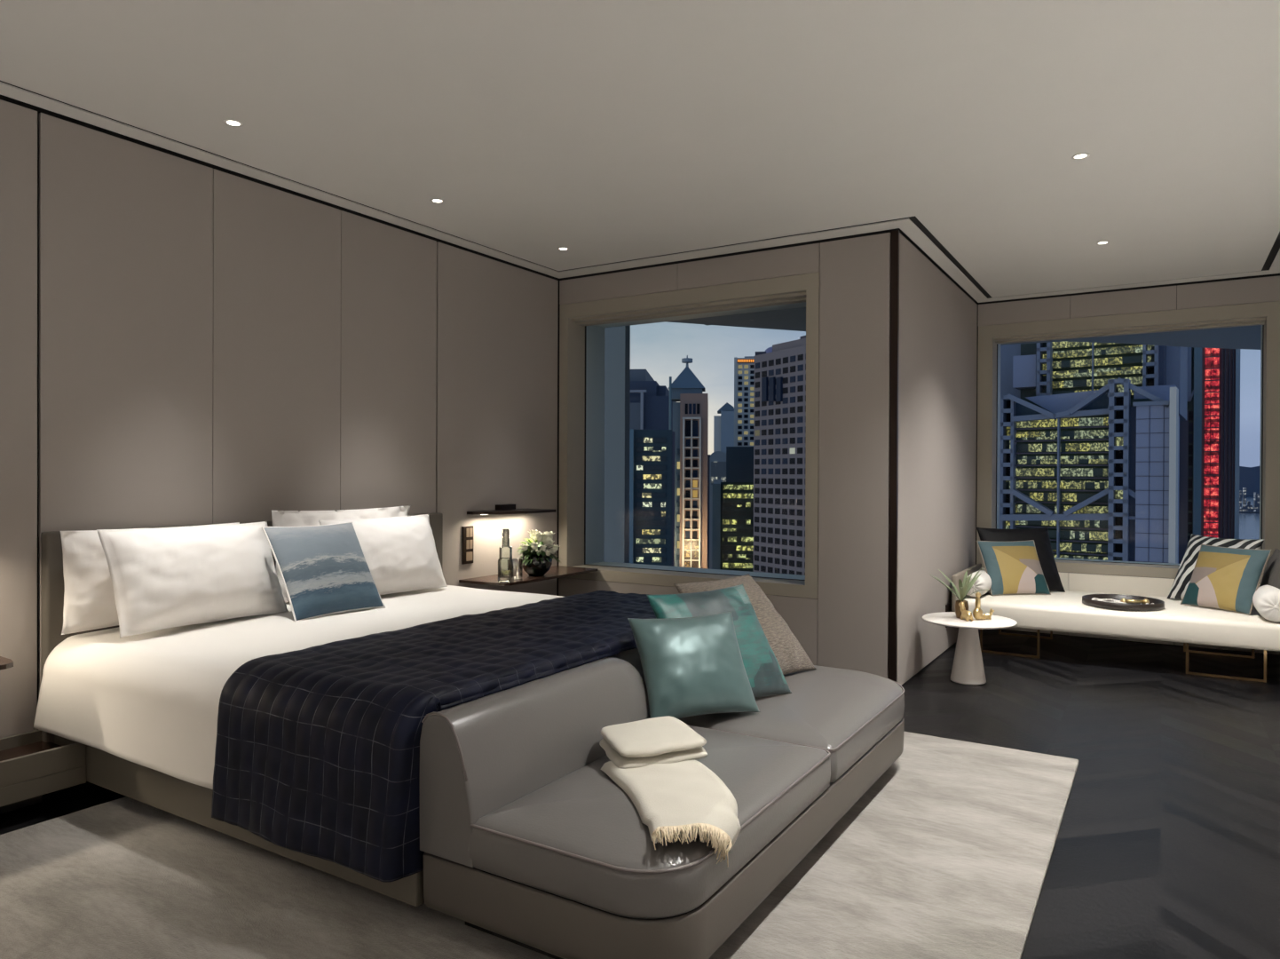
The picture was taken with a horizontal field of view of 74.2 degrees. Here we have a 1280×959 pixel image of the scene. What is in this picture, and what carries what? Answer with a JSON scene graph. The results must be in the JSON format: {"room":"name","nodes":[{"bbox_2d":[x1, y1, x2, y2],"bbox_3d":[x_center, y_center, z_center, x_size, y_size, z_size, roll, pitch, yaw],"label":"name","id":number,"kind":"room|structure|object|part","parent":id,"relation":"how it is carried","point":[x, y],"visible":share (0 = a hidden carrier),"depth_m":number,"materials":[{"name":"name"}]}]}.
{"room":"hotel room","nodes":[
{"label":"hotel room","id":0,"kind":"room"},
{"bbox_2d":[0,94,558,737],"bbox_3d":[-2.440,-0.197,3.506,0.120,2.900,7.800,0,0,32],"label":"wall","id":1,"kind":"structure","parent":0,"point":[185,340],"depth_m":4.10,"materials":[{"name":"beige paint"}]},
{"bbox_2d":[0,655,13,670],"bbox_3d":[-2.639,0.663,2.708,0.389,0.017,1.030,0,0,32],"label":"shelf","id":2,"kind":"object","parent":1,"relation":"attached to","point":[5,663],"visible":1,"depth_m":3.02,"materials":[{"name":"brown wood"}]},
{"bbox_3d":[-2.628,-0.118,3.108,0.020,2.725,0.724,0,0,32],"label":"panel","id":3,"kind":"part","parent":1,"relation":"part of","materials":[{"name":"beige paint"}]},
{"bbox_3d":[-2.240,-0.119,3.736,0.020,2.725,0.728,0,0,32],"label":"panel","id":4,"kind":"part","parent":1,"relation":"part of","materials":[{"name":"beige paint"}]},
{"bbox_3d":[-1.854,-0.121,4.361,0.020,2.725,0.735,0,0,32],"label":"panel","id":5,"kind":"part","parent":1,"relation":"part of","materials":[{"name":"beige paint"}]},
{"bbox_3d":[-1.470,-0.122,4.982,0.020,2.725,0.720,0,0,32],"label":"panel","id":6,"kind":"part","parent":1,"relation":"part of","materials":[{"name":"beige paint"}]},
{"bbox_2d":[461,525,473,564],"bbox_3d":[-1.122,0.427,5.517,0.017,0.245,0.095,0,0,32],"label":"switch panel","id":7,"kind":"object","parent":1,"relation":"attached to","point":[467,532],"visible":1,"depth_m":5.50,"materials":[{"name":"brown metal"}]},
{"bbox_3d":[-0.951,-0.124,5.822,0.020,2.725,1.232,0,0,32],"label":"panel","id":8,"kind":"part","parent":1,"relation":"part of","materials":[{"name":"beige paint"}]},
{"bbox_2d":[466,508,556,514],"bbox_3d":[-0.857,0.219,5.720,0.249,0.020,0.630,0,0,32],"label":"wall shelf","id":9,"kind":"object","parent":1,"relation":"attached to","point":[517,510],"visible":1,"depth_m":5.63,"materials":[{"name":"brown wood"}]},
{"bbox_2d":[495,504,515,510],"bbox_3d":[-0.922,0.189,5.805,0.049,0.037,0.163,0,0,32],"label":"block","id":10,"kind":"object","parent":9,"relation":"on","point":[499,507],"visible":1,"depth_m":5.76,"materials":[{"name":"brown metal"}]},
{"bbox_2d":[458,565,597,585],"bbox_3d":[-0.728,0.656,5.800,0.389,0.017,1.040,0,0,32],"label":"shelf","id":11,"kind":"object","parent":1,"relation":"attached to","point":[555,572],"visible":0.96,"depth_m":5.63,"materials":[{"name":"brown wood"}]},
{"bbox_2d":[497,528,513,582],"bbox_3d":[-0.852,0.481,5.371,0.100,0.335,0.100,0,0,32],"label":"carafe","id":12,"kind":"object","parent":11,"relation":"on","point":[501,573],"visible":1,"depth_m":5.36,"materials":[{"name":"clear glass"}]},
{"bbox_2d":[507,558,522,578],"bbox_3d":[-0.822,0.585,5.564,0.100,0.125,0.100,0,0,32],"label":"tumbler","id":13,"kind":"object","parent":11,"relation":"on","point":[517,562],"visible":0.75,"depth_m":5.53,"materials":[{"name":"clear glass"}]},
{"bbox_2d":[517,529,560,576],"bbox_3d":[-0.686,0.494,5.742,0.271,0.306,0.367,0,0,32],"label":"flower bowl","id":14,"kind":"object","parent":11,"relation":"on","point":[535,563],"visible":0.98,"depth_m":5.65,"materials":[{"name":"green glass"}]},
{"bbox_2d":[0,0,1279,324],"bbox_3d":[0.110,-1.584,3.098,4.830,0.200,9.993,0,0,32],"label":"ceiling","id":15,"kind":"structure","parent":0,"point":[617,134],"depth_m":3.45,"materials":[{"name":"paint"}]},
{"bbox_2d":[223,118,243,126],"bbox_3d":[-1.703,-1.492,3.543,0.076,0.003,0.076,0,0,32],"label":"recessed light","id":16,"kind":"object","parent":15,"relation":"in","point":[233,122],"visible":1,"depth_m":3.54,"materials":[{"name":"paint"}]},
{"bbox_2d":[429,197,444,203],"bbox_3d":[-1.087,-1.494,4.539,0.076,0.003,0.076,0,0,32],"label":"recessed light","id":17,"kind":"object","parent":15,"relation":"in","point":[434,200],"visible":1,"depth_m":4.54,"materials":[{"name":"paint"}]},
{"bbox_2d":[557,246,568,250],"bbox_3d":[-0.498,-1.497,5.492,0.076,0.003,0.076,0,0,32],"label":"recessed light","id":18,"kind":"object","parent":15,"relation":"in","point":[559,248],"visible":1,"depth_m":5.49,"materials":[{"name":"paint"}]},
{"bbox_2d":[1071,152,1090,159],"bbox_3d":[2.015,-1.478,3.872,0.076,0.003,0.076,0,0,32],"label":"recessed light","id":19,"kind":"object","parent":15,"relation":"in","point":[1081,155],"visible":1,"depth_m":3.87,"materials":[{"name":"paint"}]},
{"bbox_2d":[1096,240,1109,244],"bbox_3d":[2.898,-1.482,5.300,0.076,0.003,0.076,0,0,32],"label":"recessed light","id":20,"kind":"object","parent":15,"relation":"in","point":[1103,241],"visible":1,"depth_m":5.30,"materials":[{"name":"paint"}]},
{"bbox_2d":[0,629,1279,958],"bbox_3d":[0.098,1.316,3.112,4.830,0.100,9.993,0,0,32],"label":"floor","id":21,"kind":"structure","parent":0,"point":[1167,843],"depth_m":3.54,"materials":[{"name":"black wood"}]},
{"bbox_2d":[0,729,86,813],"bbox_3d":[-2.649,1.126,2.759,0.325,0.225,1.405,0,0,32],"label":"nightstand","id":22,"kind":"object","parent":21,"relation":"on","point":[31,767],"visible":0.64,"depth_m":3.18,"materials":[{"name":"wood"}]},
{"bbox_2d":[0,741,61,760],"bbox_3d":[-2.647,1.081,2.764,0.280,0.049,1.374,0,0,32],"label":"tray","id":23,"kind":"object","parent":22,"relation":"on","point":[18,748],"depth_m":3.31,"materials":[{"name":"brown wood"}]},
{"bbox_2d":[0,731,1078,958],"bbox_3d":[-0.801,1.257,2.298,3.137,0.016,5.462,0,0,32],"label":"rug","id":24,"kind":"object","parent":21,"relation":"on","point":[947,854],"visible":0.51,"depth_m":2.58,"materials":[{"name":"carpet"}]},
{"bbox_2d":[40,512,646,906],"bbox_3d":[-0.950,0.728,3.799,2.112,1.025,2.194,0,0,32],"label":"bed","id":25,"kind":"object","parent":24,"relation":"on","point":[192,801],"visible":0.21,"depth_m":3.11,"materials":[{"name":"fabric"}]},
{"bbox_3d":[-1.824,0.701,4.339,0.057,0.983,2.194,0,0,32],"label":"headboard","id":26,"kind":"part","parent":25,"relation":"part of","materials":[{"name":"fabric"}]},
{"bbox_2d":[33,584,562,789],"bbox_3d":[-0.994,0.806,3.822,1.901,0.366,2.301,0,0,32],"label":"duvet","id":27,"kind":"object","parent":25,"relation":"on","point":[150,699],"visible":0.42,"depth_m":3.19,"materials":[{"name":"fabric"}]},
{"bbox_2d":[60,521,239,634],"bbox_3d":[-2.110,0.411,3.709,0.152,0.415,0.778,0,0,36],"label":"pillow","id":28,"kind":"object","parent":27,"relation":"on","point":[89,596],"visible":0.3,"depth_m":3.43,"materials":[{"name":"white fabric"}]},
{"bbox_2d":[96,521,288,637],"bbox_3d":[-1.914,0.410,3.681,0.297,0.420,0.762,0,0,32],"label":"pillow","id":29,"kind":"object","parent":27,"relation":"on","point":[161,578],"visible":1,"depth_m":3.54,"materials":[{"name":"white fabric"}]},
{"bbox_2d":[261,521,385,621],"bbox_3d":[-1.480,0.420,3.987,0.262,0.414,0.509,0,0,32],"label":"cushion","id":30,"kind":"object","parent":27,"relation":"on","point":[324,570],"visible":1,"depth_m":3.91,"materials":[{"name":"blue fabric"}]},
{"bbox_2d":[271,505,410,602],"bbox_3d":[-1.582,0.384,4.564,0.144,0.465,0.900,0,0,32],"label":"pillow","id":31,"kind":"object","parent":27,"relation":"on","point":[280,517],"visible":0.2,"depth_m":4.41,"materials":[{"name":"white fabric"}]},
{"bbox_2d":[318,513,447,594],"bbox_3d":[-1.371,0.409,4.585,0.268,0.414,0.762,0,0,32],"label":"pillow","id":32,"kind":"object","parent":27,"relation":"on","point":[400,554],"visible":0.65,"depth_m":4.55,"materials":[{"name":"white fabric"}]},
{"bbox_2d":[211,590,655,882],"bbox_3d":[-0.407,0.833,3.461,0.875,0.492,2.351,0,0,32],"label":"throw","id":33,"kind":"object","parent":27,"relation":"on","point":[317,754],"visible":0.8,"depth_m":2.56,"materials":[{"name":"blue fabric"}]},
{"bbox_3d":[-0.989,0.845,3.822,1.890,0.274,2.020,0,0,32],"label":"mattress","id":34,"kind":"part","parent":25,"relation":"part of","materials":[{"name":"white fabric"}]},
{"bbox_2d":[419,657,904,958],"bbox_3d":[0.331,0.940,3.083,0.803,0.618,2.274,0,0,32],"label":"sofa","id":35,"kind":"object","parent":24,"relation":"on","point":[525,841],"visible":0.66,"depth_m":2.31,"materials":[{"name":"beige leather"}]},
{"bbox_3d":[-0.237,0.827,2.734,0.202,0.385,1.078,0,0,32],"label":"backrest","id":36,"kind":"part","parent":35,"relation":"part of","materials":[{"name":"beige leather"}]},
{"bbox_2d":[467,724,830,917],"bbox_3d":[0.092,0.948,2.538,0.635,0.156,1.095,0,0,32],"label":"seat cushion","id":37,"kind":"object","parent":35,"relation":"on","point":[564,833],"depth_m":2.20,"materials":[{"name":"beige leather"}]},
{"bbox_2d":[599,716,741,867],"bbox_3d":[0.086,0.871,2.415,0.336,0.173,0.821,0,0,-16],"label":"blanket","id":38,"kind":"object","parent":35,"relation":"on","point":[653,760],"visible":1,"depth_m":2.36,"materials":[{"name":"beige fabric"}]},
{"bbox_2d":[627,610,759,719],"bbox_3d":[0.200,0.694,3.170,0.445,0.344,0.250,0,0,-23],"label":"cushion","id":39,"kind":"object","parent":35,"relation":"on","point":[691,666],"visible":0.96,"depth_m":3.10,"materials":[{"name":"teal fabric"}]},
{"bbox_2d":[646,584,791,716],"bbox_3d":[0.320,0.658,3.374,0.540,0.414,0.294,0,0,-39],"label":"cushion","id":40,"kind":"object","parent":35,"relation":"on","point":[765,675],"visible":0.43,"depth_m":3.38,"materials":[{"name":"teal fabric"}]},
{"bbox_2d":[673,573,816,674],"bbox_3d":[0.477,0.663,3.803,0.389,0.403,0.545,1,0,45],"label":"cushion","id":41,"kind":"object","parent":35,"relation":"on","point":[791,656],"visible":0.39,"depth_m":3.80,"materials":[{"name":"beige fabric"}]},
{"bbox_2d":[678,664,904,782],"bbox_3d":[0.620,0.945,3.551,0.803,0.156,1.175,0,0,32],"label":"seat cushion","id":42,"kind":"object","parent":35,"relation":"on","point":[847,714],"depth_m":3.20,"materials":[{"name":"beige leather"}]},
{"bbox_2d":[922,611,1017,685],"bbox_3d":[2.055,1.068,5.298,0.554,0.390,0.554,0,0,32],"label":"side table","id":43,"kind":"object","parent":21,"relation":"on","point":[967,666],"visible":0.95,"depth_m":5.23,"materials":[{"name":"white paint"}]},
{"bbox_2d":[932,568,992,618],"bbox_3d":[2.029,0.715,5.327,0.391,0.317,0.314,0,0,-11],"label":"air plant","id":44,"kind":"object","parent":43,"relation":"on","point":[965,586],"visible":0.92,"depth_m":5.34,"materials":[{"name":"green plant"}]},
{"bbox_3d":[2.029,0.818,5.337,0.084,0.110,0.084,0,0,32],"label":"pot","id":45,"kind":"part","parent":44,"relation":"part of","materials":[{"name":"gold metal"}]},
{"bbox_2d":[958,600,973,621],"bbox_3d":[2.023,0.815,5.264,0.050,0.119,0.113,0,0,-16],"label":"figurine","id":46,"kind":"object","parent":43,"relation":"on","point":[966,614],"visible":1,"depth_m":5.24,"materials":[{"name":"gold metal"}]},
{"bbox_2d":[972,592,985,619],"bbox_3d":[2.110,0.787,5.273,0.088,0.174,0.054,0,0,-36],"label":"figurine","id":47,"kind":"object","parent":43,"relation":"on","point":[977,612],"visible":1,"depth_m":5.25,"materials":[{"name":"gold metal"}]},
{"bbox_2d":[984,608,994,619],"bbox_3d":[2.176,0.839,5.285,0.068,0.072,0.030,0,0,9],"label":"figurine","id":48,"kind":"object","parent":43,"relation":"on","point":[987,615],"visible":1,"depth_m":5.28,"materials":[{"name":"gold metal"}]},
{"bbox_2d":[951,562,1279,682],"bbox_3d":[3.441,0.985,6.117,2.055,0.560,1.100,0,0,32],"label":"window bench","id":49,"kind":"object","parent":21,"relation":"on","point":[1059,611],"visible":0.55,"depth_m":5.67,"materials":[{"name":"beige fabric"}]},
{"bbox_2d":[966,569,991,597],"bbox_3d":[2.566,0.788,6.417,0.173,0.173,0.448,0,0,32],"label":"bolster","id":50,"kind":"object","parent":49,"relation":"on","point":[983,581],"visible":0.6,"depth_m":6.24,"materials":[{"name":"white fabric"}]},
{"bbox_2d":[976,539,1050,595],"bbox_3d":[2.871,0.677,6.514,0.487,0.400,0.251,0,0,-9],"label":"cushion","id":51,"kind":"object","parent":49,"relation":"on","point":[1013,567],"visible":1,"depth_m":6.45,"materials":[{"name":"fabric"}]},
{"bbox_3d":[2.878,1.153,6.444,0.395,0.216,0.845,0,0,32],"label":"leg frame","id":52,"kind":"part","parent":49,"relation":"part of","materials":[{"name":"gold metal"}]},
{"bbox_2d":[976,527,1065,592],"bbox_3d":[3.004,0.628,6.691,0.600,0.490,0.276,0,0,-4],"label":"cushion","id":53,"kind":"object","parent":49,"relation":"on","point":[1040,535],"visible":0.46,"depth_m":6.71,"materials":[{"name":"black fabric"}]},
{"bbox_3d":[3.459,0.964,6.114,2.020,0.170,1.085,0,0,32],"label":"bench seat","id":54,"kind":"part","parent":49,"relation":"part of","materials":[{"name":"beige fabric"}]},
{"bbox_2d":[1082,593,1164,610],"bbox_3d":[3.366,0.855,5.904,0.500,0.047,0.500,0,0,32],"label":"tray","id":55,"kind":"object","parent":49,"relation":"on","point":[1086,599],"visible":0.89,"depth_m":5.79,"materials":[{"name":"leather"}]},
{"bbox_2d":[1091,597,1127,603],"bbox_3d":[3.287,0.854,5.929,0.221,0.030,0.150,0,0,32],"label":"string","id":56,"kind":"object","parent":55,"relation":"in","point":[1093,598],"visible":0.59,"depth_m":5.96,"materials":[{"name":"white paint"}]},
{"bbox_2d":[1120,598,1149,603],"bbox_3d":[3.427,0.845,5.860,0.183,0.044,0.044,0,0,11],"label":"ornament","id":57,"kind":"object","parent":55,"relation":"in","point":[1145,600],"visible":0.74,"depth_m":5.85,"materials":[{"name":"gold metal"}]},
{"bbox_3d":[3.359,0.845,5.873,0.044,0.044,0.044,0,0,32],"label":"knob","id":58,"kind":"part","parent":57,"relation":"part of","materials":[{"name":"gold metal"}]},
{"bbox_3d":[3.495,0.846,5.847,0.044,0.044,0.044,0,0,32],"label":"knob","id":59,"kind":"part","parent":57,"relation":"part of","materials":[{"name":"gold metal"}]},
{"bbox_2d":[1167,534,1264,599],"bbox_3d":[4.091,0.645,6.034,0.277,0.472,0.540,0,0,-18],"label":"cushion","id":60,"kind":"object","parent":49,"relation":"on","point":[1184,573],"visible":0.36,"depth_m":6.14,"materials":[{"name":"fabric"}]},
{"bbox_3d":[3.966,1.161,5.771,0.425,0.216,0.845,0,0,32],"label":"leg frame","id":61,"kind":"part","parent":49,"relation":"part of","materials":[{"name":"gold metal"}]},
{"bbox_2d":[1180,544,1272,615],"bbox_3d":[3.991,0.673,5.776,0.236,0.424,0.488,0,0,-22],"label":"cushion","id":62,"kind":"object","parent":49,"relation":"on","point":[1223,578],"visible":0.99,"depth_m":5.71,"materials":[{"name":"fabric"}]},
{"bbox_2d":[1252,584,1279,621],"bbox_3d":[4.045,0.789,5.414,0.194,0.194,0.458,0,0,32],"label":"bolster","id":63,"kind":"object","parent":49,"relation":"on","point":[1266,599],"visible":0.95,"depth_m":5.26,"materials":[{"name":"white fabric"}]},
{"bbox_2d":[1259,548,1279,589],"bbox_3d":[4.223,0.680,5.604,0.172,0.408,0.605,0,0,23],"label":"cushion","id":64,"kind":"object","parent":49,"relation":"on","point":[1271,574],"visible":0.45,"depth_m":5.59,"materials":[{"name":"grey fabric"}]},
{"bbox_2d":[557,229,895,678],"bbox_3d":[0.534,-0.196,5.929,2.594,2.900,0.490,0,0,32],"label":"wall","id":65,"kind":"structure","parent":0,"point":[847,627],"depth_m":5.20,"materials":[{"name":"beige paint"}]},
{"bbox_3d":[-0.169,-1.395,6.085,1.010,0.180,0.020,0,0,32],"label":"panel","id":66,"kind":"part","parent":65,"relation":"part of","materials":[{"name":"beige fabric"}]},
{"bbox_3d":[0.252,0.993,5.830,2.023,0.501,0.020,0,0,32],"label":"panel","id":67,"kind":"part","parent":65,"relation":"part of","materials":[{"name":"beige fabric"}]},
{"bbox_2d":[558,272,819,598],"bbox_3d":[0.382,-0.281,6.022,2.020,2.037,0.491,0,0,32],"label":"window","id":68,"kind":"structure","parent":65,"relation":"in","point":[582,325],"depth_m":6.18,"materials":[{"name":"metal"}]},
{"bbox_3d":[0.692,-1.389,5.553,1.011,0.180,0.020,0,0,32],"label":"panel","id":69,"kind":"part","parent":65,"relation":"part of","materials":[{"name":"beige fabric"}]},
{"bbox_3d":[1.305,-0.112,5.177,0.435,2.725,0.020,0,0,32],"label":"panel","id":70,"kind":"part","parent":65,"relation":"part of","materials":[{"name":"beige paint"}]},
{"bbox_2d":[888,229,899,681],"bbox_3d":[1.514,-0.109,5.048,0.044,2.742,0.026,0,0,32],"label":"trim","id":71,"kind":"structure","parent":65,"relation":"attached to","point":[895,234],"depth_m":5.04,"materials":[{"name":"brown metal"}]},
{"bbox_2d":[895,228,977,685],"bbox_3d":[2.044,-0.191,6.198,0.350,2.900,2.491,0,0,32],"label":"wall","id":72,"kind":"structure","parent":0,"point":[938,318],"depth_m":5.77,"materials":[{"name":"beige paint"}]},
{"bbox_2d":[945,602,949,627],"bbox_3d":[2.258,0.997,6.213,0.012,0.165,0.100,0,0,32],"label":"wall socket","id":73,"kind":"object","parent":72,"relation":"attached to","point":[947,606],"visible":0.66,"depth_m":6.18,"materials":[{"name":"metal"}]},
{"bbox_2d":[974,273,1279,655],"bbox_3d":[3.853,-0.186,6.780,2.315,2.900,0.400,0,0,32],"label":"wall","id":74,"kind":"structure","parent":0,"point":[1266,288],"depth_m":6.59,"materials":[{"name":"beige paint"}]},
{"bbox_3d":[3.159,-1.385,6.982,0.700,0.180,0.020,0,0,32],"label":"panel","id":75,"kind":"part","parent":74,"relation":"part of","materials":[{"name":"beige fabric"}]},
{"bbox_3d":[3.150,0.999,6.994,0.700,0.501,0.020,0,0,32],"label":"panel","id":76,"kind":"part","parent":74,"relation":"part of","materials":[{"name":"beige fabric"}]},
{"bbox_3d":[3.754,1.003,6.620,0.718,0.501,0.020,0,0,32],"label":"panel","id":77,"kind":"part","parent":74,"relation":"part of","materials":[{"name":"beige fabric"}]},
{"bbox_3d":[3.764,-1.381,6.608,0.718,0.180,0.020,0,0,32],"label":"panel","id":78,"kind":"part","parent":74,"relation":"part of","materials":[{"name":"beige wood"}]},
{"bbox_2d":[976,300,1279,583],"bbox_3d":[3.853,-0.270,6.779,2.102,2.037,0.401,0,0,32],"label":"window","id":79,"kind":"structure","parent":74,"relation":"in","point":[1267,314],"depth_m":6.61,"materials":[{"name":"metal"}]},
{"bbox_3d":[4.351,1.008,6.251,0.682,0.501,0.020,0,0,32],"label":"panel","id":80,"kind":"part","parent":74,"relation":"part of","materials":[{"name":"beige fabric"}]},
{"bbox_3d":[4.361,-1.377,6.239,0.682,0.180,0.020,0,0,32],"label":"panel","id":81,"kind":"part","parent":74,"relation":"part of","materials":[{"name":"beige fabric"}]},
{"label":"outside","id":82,"kind":"structure","parent":0,"visible":0},
{"bbox_3d":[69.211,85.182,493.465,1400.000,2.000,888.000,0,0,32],"label":"ground","id":83,"kind":"structure","parent":82,"visible":0},
{"bbox_2d":[629,428,675,566],"bbox_3d":[-0.095,39.537,117.442,12.546,92.353,12.374,0,0,32],"label":"office building","id":84,"kind":"structure","parent":83,"relation":"on","point":[651,452],"depth_m":112.63,"materials":[{"name":"glass"}]},
{"bbox_2d":[629,369,676,431],"bbox_3d":[1.458,30.762,192.824,24.467,109.186,33.831,0,0,32],"label":"office tower","id":85,"kind":"structure","parent":83,"relation":"on","point":[649,400],"depth_m":178.05,"materials":[{"name":"blue glass"}]},
{"bbox_3d":[-2.717,-13.296,178.079,6.223,5.617,1.000,0,0,6],"label":"louvre panel","id":86,"kind":"part","parent":85,"relation":"part of","materials":[{"name":"blue glass"}]},
{"bbox_2d":[668,355,708,568],"bbox_3d":[8.909,32.462,147.965,14.216,106.281,23.457,0,0,32],"label":"tower","id":87,"kind":"structure","parent":83,"relation":"on","point":[690,414],"depth_m":137.52,"materials":[{"name":"stone"}]},
{"bbox_3d":[8.350,2.180,137.246,3.007,24.553,0.700,0,0,5],"label":"stone frame","id":88,"kind":"part","parent":87,"relation":"part of","materials":[{"name":"beige stone"}]},
{"bbox_2d":[707,450,726,568],"bbox_3d":[21.772,38.631,243.309,12.932,93.129,16.984,0,0,32],"label":"domed tower","id":89,"kind":"structure","parent":83,"relation":"on","point":[716,462],"depth_m":235.19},
{"bbox_2d":[713,402,734,453],"bbox_3d":[48.328,20.655,484.252,23.707,126.970,31.328,0,0,32],"label":"tower","id":90,"kind":"structure","parent":83,"relation":"on","point":[723,424],"depth_m":468.77,"materials":[{"name":"blue glass"}]},
{"bbox_2d":[711,446,753,571],"bbox_3d":[20.077,39.512,175.663,14.382,92.006,22.640,0,0,32],"label":"skyscraper","id":91,"kind":"structure","parent":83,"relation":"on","point":[732,524],"depth_m":166.29,"materials":[{"name":"black glass"}]},
{"bbox_2d":[755,346,772,355],"bbox_3d":[23.300,30.067,161.037,8.613,111.064,19.439,0,0,32],"label":"block","id":92,"kind":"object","parent":83,"relation":"on","point":[770,349],"visible":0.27,"depth_m":160.94,"materials":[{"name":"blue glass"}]},
{"bbox_2d":[753,335,805,575],"bbox_3d":[26.086,35.248,97.156,21.268,101.343,26.713,0,0,32],"label":"grid tower","id":93,"kind":"structure","parent":83,"relation":"on","point":[779,388],"depth_m":91.21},
{"bbox_2d":[1178,347,1201,563],"bbox_3d":[72.330,31.961,113.191,3.526,108.140,21.500,0,0,32],"label":"tower","id":94,"kind":"structure","parent":83,"relation":"on","point":[1190,430],"depth_m":103.88,"materials":[{"name":"glass"}]},
{"bbox_2d":[1200,347,1240,538],"bbox_3d":[90.365,29.271,133.192,4.723,113.475,22.500,0,0,32],"label":"lit tower","id":95,"kind":"structure","parent":83,"relation":"on","point":[1220,367],"depth_m":123.70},
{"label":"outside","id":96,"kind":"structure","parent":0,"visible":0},
{"bbox_2d":[667,307,805,331],"bbox_3d":[1.318,-1.702,7.807,2.297,0.400,3.435,0,0,32],"label":"canopy","id":97,"kind":"object","parent":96,"point":[791,319],"visible":0.15,"depth_m":8.00,"materials":[{"name":"metal"}]},
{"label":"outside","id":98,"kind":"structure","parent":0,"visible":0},
{"bbox_2d":[1000,324,1261,349],"bbox_3d":[5.111,-1.741,8.870,3.219,0.400,4.371,0,0,32],"label":"canopy","id":99,"kind":"object","parent":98,"point":[1249,337],"visible":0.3,"depth_m":9.29,"materials":[{"name":"metal"}]},
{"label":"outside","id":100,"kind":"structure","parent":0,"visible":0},
{"bbox_2d":[603,325,630,562],"bbox_3d":[-0.564,27.241,7.922,0.790,68.000,0.080,0,0,32],"label":"facade fin","id":101,"kind":"object","parent":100,"point":[617,339],"visible":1,"depth_m":7.59,"materials":[{"name":"blue metal"}]},
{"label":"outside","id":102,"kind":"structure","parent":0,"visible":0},
{"bbox_2d":[734,355,754,446],"bbox_3d":[27.207,-16.640,217.981,12.893,27.965,21.244,0,0,32],"label":"tower","id":103,"kind":"structure","parent":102,"point":[744,367],"depth_m":208.37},
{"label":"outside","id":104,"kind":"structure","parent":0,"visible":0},
{"bbox_2d":[1239,495,1259,539],"bbox_3d":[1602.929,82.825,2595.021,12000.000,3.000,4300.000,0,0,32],"label":"harbour","id":105,"kind":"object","parent":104,"point":[1249,522],"depth_m":1591.25,"materials":[{"name":"liquid"}]},
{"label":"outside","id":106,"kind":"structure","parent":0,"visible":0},
{"bbox_2d":[1239,466,1259,495],"bbox_3d":[3008.410,2.904,4194.934,485.269,150.919,300.000,0,0,32],"label":"hills","id":107,"kind":"structure","parent":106,"point":[1249,477],"depth_m":4067.36,"materials":[{"name":"blue"}]},
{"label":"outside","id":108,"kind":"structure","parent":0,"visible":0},
{"bbox_2d":[1239,489,1241,512],"bbox_3d":[1518.401,55.156,2141.717,4.471,54.024,40.000,0,0,32],"label":"block","id":109,"kind":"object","parent":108,"point":[1240,491],"visible":0.79,"depth_m":2124.59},
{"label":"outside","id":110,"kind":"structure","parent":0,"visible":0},
{"bbox_2d":[1242,487,1246,512],"bbox_3d":[1526.124,51.541,2136.936,4.496,61.363,40.000,0,0,32],"label":"block","id":111,"kind":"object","parent":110,"point":[1244,488],"visible":0.93,"depth_m":2119.93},
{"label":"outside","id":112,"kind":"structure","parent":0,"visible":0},
{"bbox_2d":[1247,500,1250,512],"bbox_3d":[1533.836,68.506,2132.209,4.267,27.542,40.000,0,0,32],"label":"block","id":113,"kind":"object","parent":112,"point":[1248,501],"visible":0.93,"depth_m":2115.28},
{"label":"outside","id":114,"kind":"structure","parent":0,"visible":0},
{"bbox_2d":[1253,491,1256,512],"bbox_3d":[1545.298,57.219,2125.101,4.377,50.278,40.000,0,0,32],"label":"block","id":115,"kind":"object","parent":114,"point":[1254,493],"visible":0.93,"depth_m":2108.58,"materials":[{"name":"grey"}]},
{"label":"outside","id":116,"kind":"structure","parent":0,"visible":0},
{"bbox_2d":[1256,493,1259,512],"bbox_3d":[1549.109,59.714,2122.752,4.336,45.342,40.000,0,0,32],"label":"block","id":117,"kind":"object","parent":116,"point":[1258,495],"visible":0.79,"depth_m":2106.00,"materials":[{"name":"grey"}]},
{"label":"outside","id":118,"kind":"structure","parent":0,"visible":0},
{"bbox_2d":[999,341,1187,563],"bbox_3d":[48.366,0.611,92.126,18.943,37.606,32.947,0,0,32],"label":"tower","id":119,"kind":"structure","parent":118,"point":[1090,431],"depth_m":81.30,"materials":[{"name":"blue glass"}]},
{"bbox_3d":[41.961,-7.672,82.479,8.095,3.095,1.000,0,0,36],"label":"truss panel","id":120,"kind":"part","parent":119,"relation":"part of","materials":[{"name":"blue metal"}]}
]}

